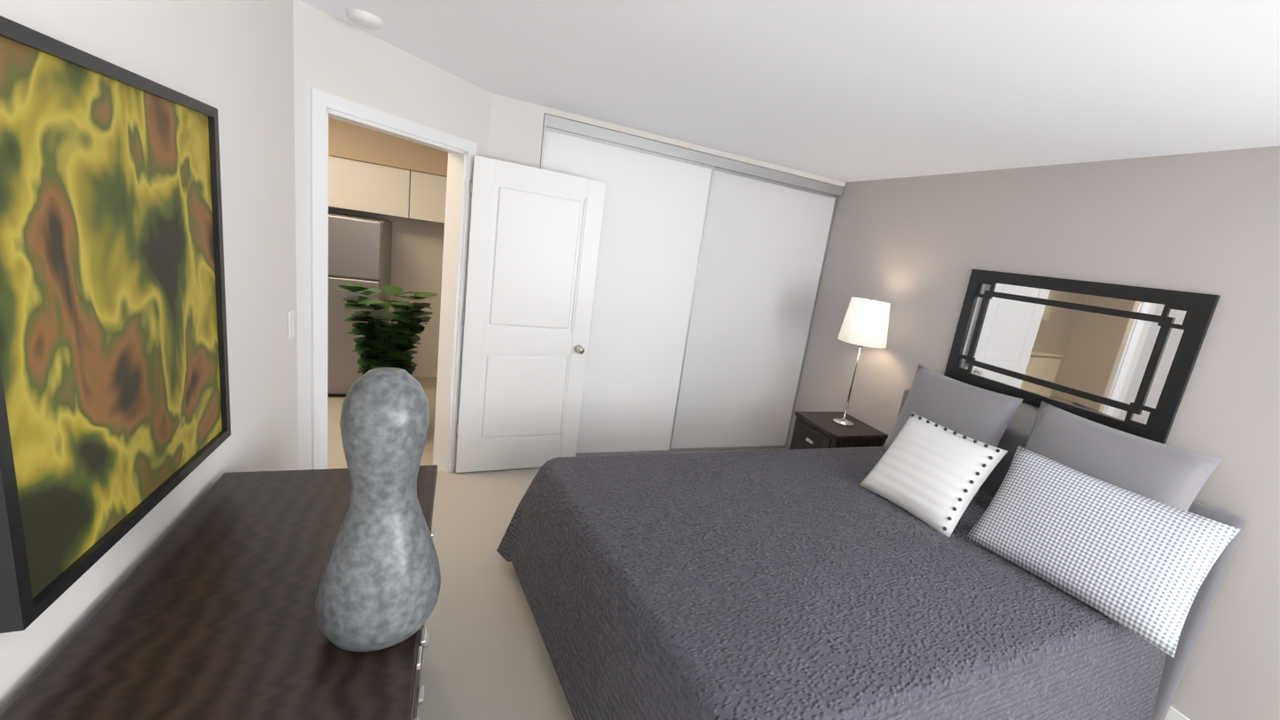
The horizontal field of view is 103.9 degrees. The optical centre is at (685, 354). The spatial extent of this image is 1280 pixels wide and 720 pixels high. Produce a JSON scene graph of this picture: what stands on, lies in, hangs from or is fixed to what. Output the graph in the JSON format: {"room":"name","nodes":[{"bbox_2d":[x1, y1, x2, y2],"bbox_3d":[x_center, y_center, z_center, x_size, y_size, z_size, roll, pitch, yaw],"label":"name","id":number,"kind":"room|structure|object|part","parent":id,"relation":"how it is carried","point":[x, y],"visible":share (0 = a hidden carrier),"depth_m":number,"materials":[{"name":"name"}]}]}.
{"room":"bedroom","nodes":[
{"label":"bedroom","id":0,"kind":"room"},
{"bbox_2d":[0,0,298,713],"bbox_3d":[-0.811,0.362,0.007,0.120,2.400,4.923,3,13,-25],"label":"wall","id":1,"kind":"structure","parent":0,"point":[232,60],"depth_m":1.56,"materials":[{"name":"white paint"}]},
{"bbox_2d":[0,15,231,632],"bbox_3d":[-1.189,-0.107,1.077,0.035,0.943,0.820,3,13,-25],"label":"picture","id":2,"kind":"object","parent":1,"relation":"attached to","point":[115,425],"visible":1,"depth_m":0.96,"materials":[{"name":"multicoloured"}]},
{"bbox_2d":[287,308,294,339],"bbox_3d":[-1.694,-0.133,2.153,0.012,0.120,0.070,3,13,-25],"label":"light switch","id":3,"kind":"object","parent":1,"relation":"attached to","point":[291,321],"visible":0.98,"depth_m":2.14,"materials":[{"name":"white plastic"}]},
{"bbox_2d":[293,0,323,470],"bbox_3d":[-1.757,-0.268,2.286,0.120,2.400,0.120,13,12,18],"label":"wall","id":4,"kind":"structure","parent":0,"point":[308,19],"depth_m":2.14,"materials":[{"name":"white paint"}]},
{"bbox_2d":[328,207,444,377],"bbox_3d":[-4.281,-1.049,4.136,5.041,2.400,0.120,3,13,-25],"label":"wall","id":5,"kind":"structure","parent":0,"point":[417,250],"depth_m":4.87,"materials":[{"name":"white paint"}]},
{"bbox_2d":[328,155,413,218],"bbox_3d":[-2.832,-1.472,4.398,0.739,0.415,0.338,3,13,-25],"label":"upper cabinet","id":6,"kind":"object","parent":5,"relation":"attached to","point":[370,171],"depth_m":4.28,"materials":[{"name":"white wood"}]},
{"bbox_2d":[328,116,413,173],"bbox_3d":[-2.764,-1.873,4.304,0.735,0.419,0.358,3,13,-25],"label":"soffit","id":7,"kind":"object","parent":5,"relation":"attached to","point":[346,141],"depth_m":4.19,"materials":[{"name":"white"}]},
{"bbox_2d":[409,173,447,223],"bbox_3d":[-2.161,-1.434,4.705,0.738,0.415,0.338,3,13,-25],"label":"upper cabinet","id":8,"kind":"object","parent":5,"relation":"attached to","point":[427,198],"depth_m":4.47,"materials":[{"name":"white wood"}]},
{"bbox_2d":[413,142,447,177],"bbox_3d":[-2.095,-1.835,4.611,0.738,0.419,0.358,3,13,-25],"label":"soffit","id":9,"kind":"object","parent":5,"relation":"attached to","point":[427,159],"depth_m":4.38,"materials":[{"name":"white"}]},
{"bbox_2d":[323,12,492,157],"bbox_3d":[-1.565,-0.347,2.800,0.120,2.400,0.989,13,12,18],"label":"wall","id":10,"kind":"structure","parent":0,"point":[364,67],"depth_m":2.45,"materials":[{"name":"white paint"}]},
{"bbox_2d":[309,86,477,472],"bbox_3d":[-1.611,-0.183,2.750,0.136,2.090,0.937,13,12,18],"label":"door frame","id":11,"kind":"structure","parent":10,"relation":"attached to","point":[318,172],"depth_m":2.61,"materials":[{"name":"white wood"}]},
{"bbox_2d":[455,154,606,472],"bbox_3d":[-1.035,-0.180,3.310,0.810,2.005,0.048,2,14,-29],"label":"door leaf","id":12,"kind":"structure","parent":10,"relation":"in","point":[534,243],"depth_m":3.27,"materials":[{"name":"white wood"}]},
{"bbox_3d":[-1.387,-0.244,3.125,0.012,1.620,0.012,2,14,-29],"label":"door hinge","id":13,"kind":"part","parent":12,"relation":"part of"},
{"bbox_2d":[574,344,584,354],"bbox_3d":[-0.753,-0.049,3.493,0.054,0.054,0.186,2,14,-28],"label":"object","id":14,"kind":"structure","parent":12,"relation":"attached to","point":[579,349],"depth_m":3.42,"materials":[{"name":"silver metal"}]},
{"bbox_2d":[327,376,574,719],"bbox_3d":[-2.035,0.986,2.167,8.688,0.060,10.200,3,13,-25],"label":"floor","id":15,"kind":"structure","parent":0,"point":[485,655],"depth_m":2.17,"materials":[{"name":"carpet"}]},
{"bbox_2d":[0,464,437,719],"bbox_3d":[-0.991,0.904,1.241,0.599,0.790,1.159,3,13,-25],"label":"dresser","id":16,"kind":"object","parent":15,"relation":"on","point":[206,610],"visible":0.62,"depth_m":1.00,"materials":[{"name":"brown wood"}]},
{"bbox_2d":[315,367,440,651],"bbox_3d":[-0.617,0.302,1.023,0.228,0.575,0.228,3,13,-25],"label":"vase","id":17,"kind":"object","parent":16,"relation":"on","point":[379,584],"visible":1,"depth_m":0.96,"materials":[{"name":"stone"}]},
{"bbox_2d":[336,282,437,375],"bbox_3d":[-2.162,0.056,3.593,0.639,1.116,0.572,3,13,-25],"label":"plant","id":18,"kind":"object","parent":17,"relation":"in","point":[379,344],"visible":0.71,"depth_m":3.49,"materials":[{"name":"green plant"}]},
{"bbox_2d":[327,211,392,396],"bbox_3d":[-2.965,-0.439,4.373,0.574,1.514,0.735,3,13,-25],"label":"fridge","id":19,"kind":"object","parent":15,"relation":"on","point":[359,250],"visible":0.31,"depth_m":4.10,"materials":[{"name":"silver metal"}]},
{"bbox_2d":[789,411,887,448],"bbox_3d":[1.091,0.792,3.746,0.490,0.600,0.484,3,13,-25],"label":"nightstand","id":20,"kind":"object","parent":15,"relation":"on","point":[816,429],"visible":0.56,"depth_m":3.59,"materials":[{"name":"brown wood"}]},
{"bbox_3d":[0.883,0.736,3.638,0.018,0.250,0.080,3,13,-25],"label":"handle","id":21,"kind":"part","parent":20,"relation":"part of","materials":[{"name":"silver metal"}]},
{"bbox_2d":[832,297,890,426],"bbox_3d":[1.237,0.056,3.604,0.334,0.924,0.334,3,13,-25],"label":"lamp","id":22,"kind":"object","parent":20,"relation":"on","point":[866,322],"visible":1,"depth_m":3.43,"materials":[{"name":"white fabric"}]},
{"bbox_3d":[1.282,-0.233,3.543,0.334,0.305,0.334,3,13,-25],"label":"lamp shade","id":23,"kind":"part","parent":22,"relation":"part of","materials":[{"name":"white fabric"}]},
{"bbox_2d":[496,364,1246,719],"bbox_3d":[0.641,0.745,2.190,2.606,1.196,1.878,3,13,-25],"label":"bed","id":24,"kind":"object","parent":15,"relation":"on","point":[952,549],"visible":1,"depth_m":1.87,"materials":[{"name":"grey fabric"}]},
{"bbox_2d":[496,446,1175,719],"bbox_3d":[0.564,0.996,2.226,2.522,0.520,1.878,3,13,-25],"label":"quilt","id":25,"kind":"object","parent":24,"relation":"on","point":[765,584],"depth_m":1.76,"materials":[{"name":"grey fabric"}]},
{"bbox_2d":[858,410,1008,539],"bbox_3d":[1.208,0.568,2.480,0.150,0.500,0.500,46,-11,-35],"label":"pillow","id":26,"kind":"object","parent":24,"relation":"on","point":[930,473],"depth_m":2.40,"materials":[{"name":"white fabric"}]},
{"bbox_2d":[880,364,1024,502],"bbox_3d":[1.523,0.425,2.939,0.170,0.600,0.680,19,6,-27],"label":"pillow","id":27,"kind":"object","parent":24,"relation":"on","point":[983,415],"depth_m":2.83,"materials":[{"name":"grey fabric"}]},
{"bbox_3d":[1.762,0.908,2.760,0.080,0.980,1.664,3,13,-25],"label":"headboard","id":28,"kind":"part","parent":24,"relation":"part of","materials":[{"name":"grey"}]},
{"bbox_2d":[989,400,1222,600],"bbox_3d":[1.826,0.605,2.262,0.170,0.620,0.680,19,6,-27],"label":"pillow","id":29,"kind":"object","parent":24,"relation":"on","point":[1163,473],"depth_m":2.14,"materials":[{"name":"grey fabric"}]},
{"bbox_2d":[487,92,545,168],"bbox_3d":[-1.221,-0.412,3.357,0.310,2.400,0.120,3,13,-25],"label":"wall","id":30,"kind":"structure","parent":0,"point":[516,127],"depth_m":3.09,"materials":[{"name":"white paint"}]},
{"bbox_2d":[539,114,843,456],"bbox_3d":[0.021,-0.322,3.925,2.419,2.357,0.095,3,13,-25],"label":"closet door frame","id":31,"kind":"structure","parent":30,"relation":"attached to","point":[559,123],"depth_m":3.58,"materials":[{"name":"white wood"}]},
{"bbox_2d":[541,126,837,455],"bbox_3d":[0.016,-0.293,3.933,2.419,2.278,0.050,3,13,-25],"label":"closet doors","id":32,"kind":"structure","parent":31,"relation":"attached to","point":[707,280],"depth_m":3.93,"materials":[{"name":"white wood"}]},
{"bbox_2d":[544,107,845,186],"bbox_3d":[0.197,-1.485,3.685,2.427,0.037,0.120,3,13,-25],"label":"wall","id":33,"kind":"structure","parent":0,"point":[649,135],"depth_m":3.53,"materials":[{"name":"white paint"}]},
{"bbox_2d":[300,0,1279,182],"bbox_3d":[-1.668,-1.393,1.662,8.688,0.060,10.200,3,13,-25],"label":"ceiling","id":34,"kind":"structure","parent":0,"point":[849,90],"depth_m":1.88,"materials":[{"name":"white paint"}]},
{"bbox_2d":[345,7,383,29],"bbox_3d":[-1.318,-1.374,2.053,0.132,0.032,0.132,3,13,-25],"label":"smoke detector","id":35,"kind":"object","parent":34,"relation":"attached to","point":[364,19],"visible":1,"depth_m":2.02,"materials":[{"name":"white plastic"}]},
{"bbox_2d":[786,146,1279,719],"bbox_3d":[2.176,0.356,2.203,0.120,2.400,6.472,3,13,-25],"label":"wall","id":36,"kind":"structure","parent":0,"point":[913,250],"depth_m":2.29,"materials":[{"name":"grey paint"}]},
{"bbox_2d":[789,445,1189,719],"bbox_3d":[2.091,1.563,2.080,0.012,0.090,5.722,3,13,-25],"label":"baseboard","id":37,"kind":"structure","parent":36,"relation":"attached to","point":[1173,713],"depth_m":2.12,"materials":[{"name":"white wood"}]},
{"bbox_2d":[944,269,1219,443],"bbox_3d":[1.927,-0.055,2.622,0.022,0.680,1.120,3,13,-25],"label":"mirror","id":38,"kind":"object","parent":36,"relation":"attached to","point":[1121,358],"visible":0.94,"depth_m":2.48,"materials":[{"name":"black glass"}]}
]}

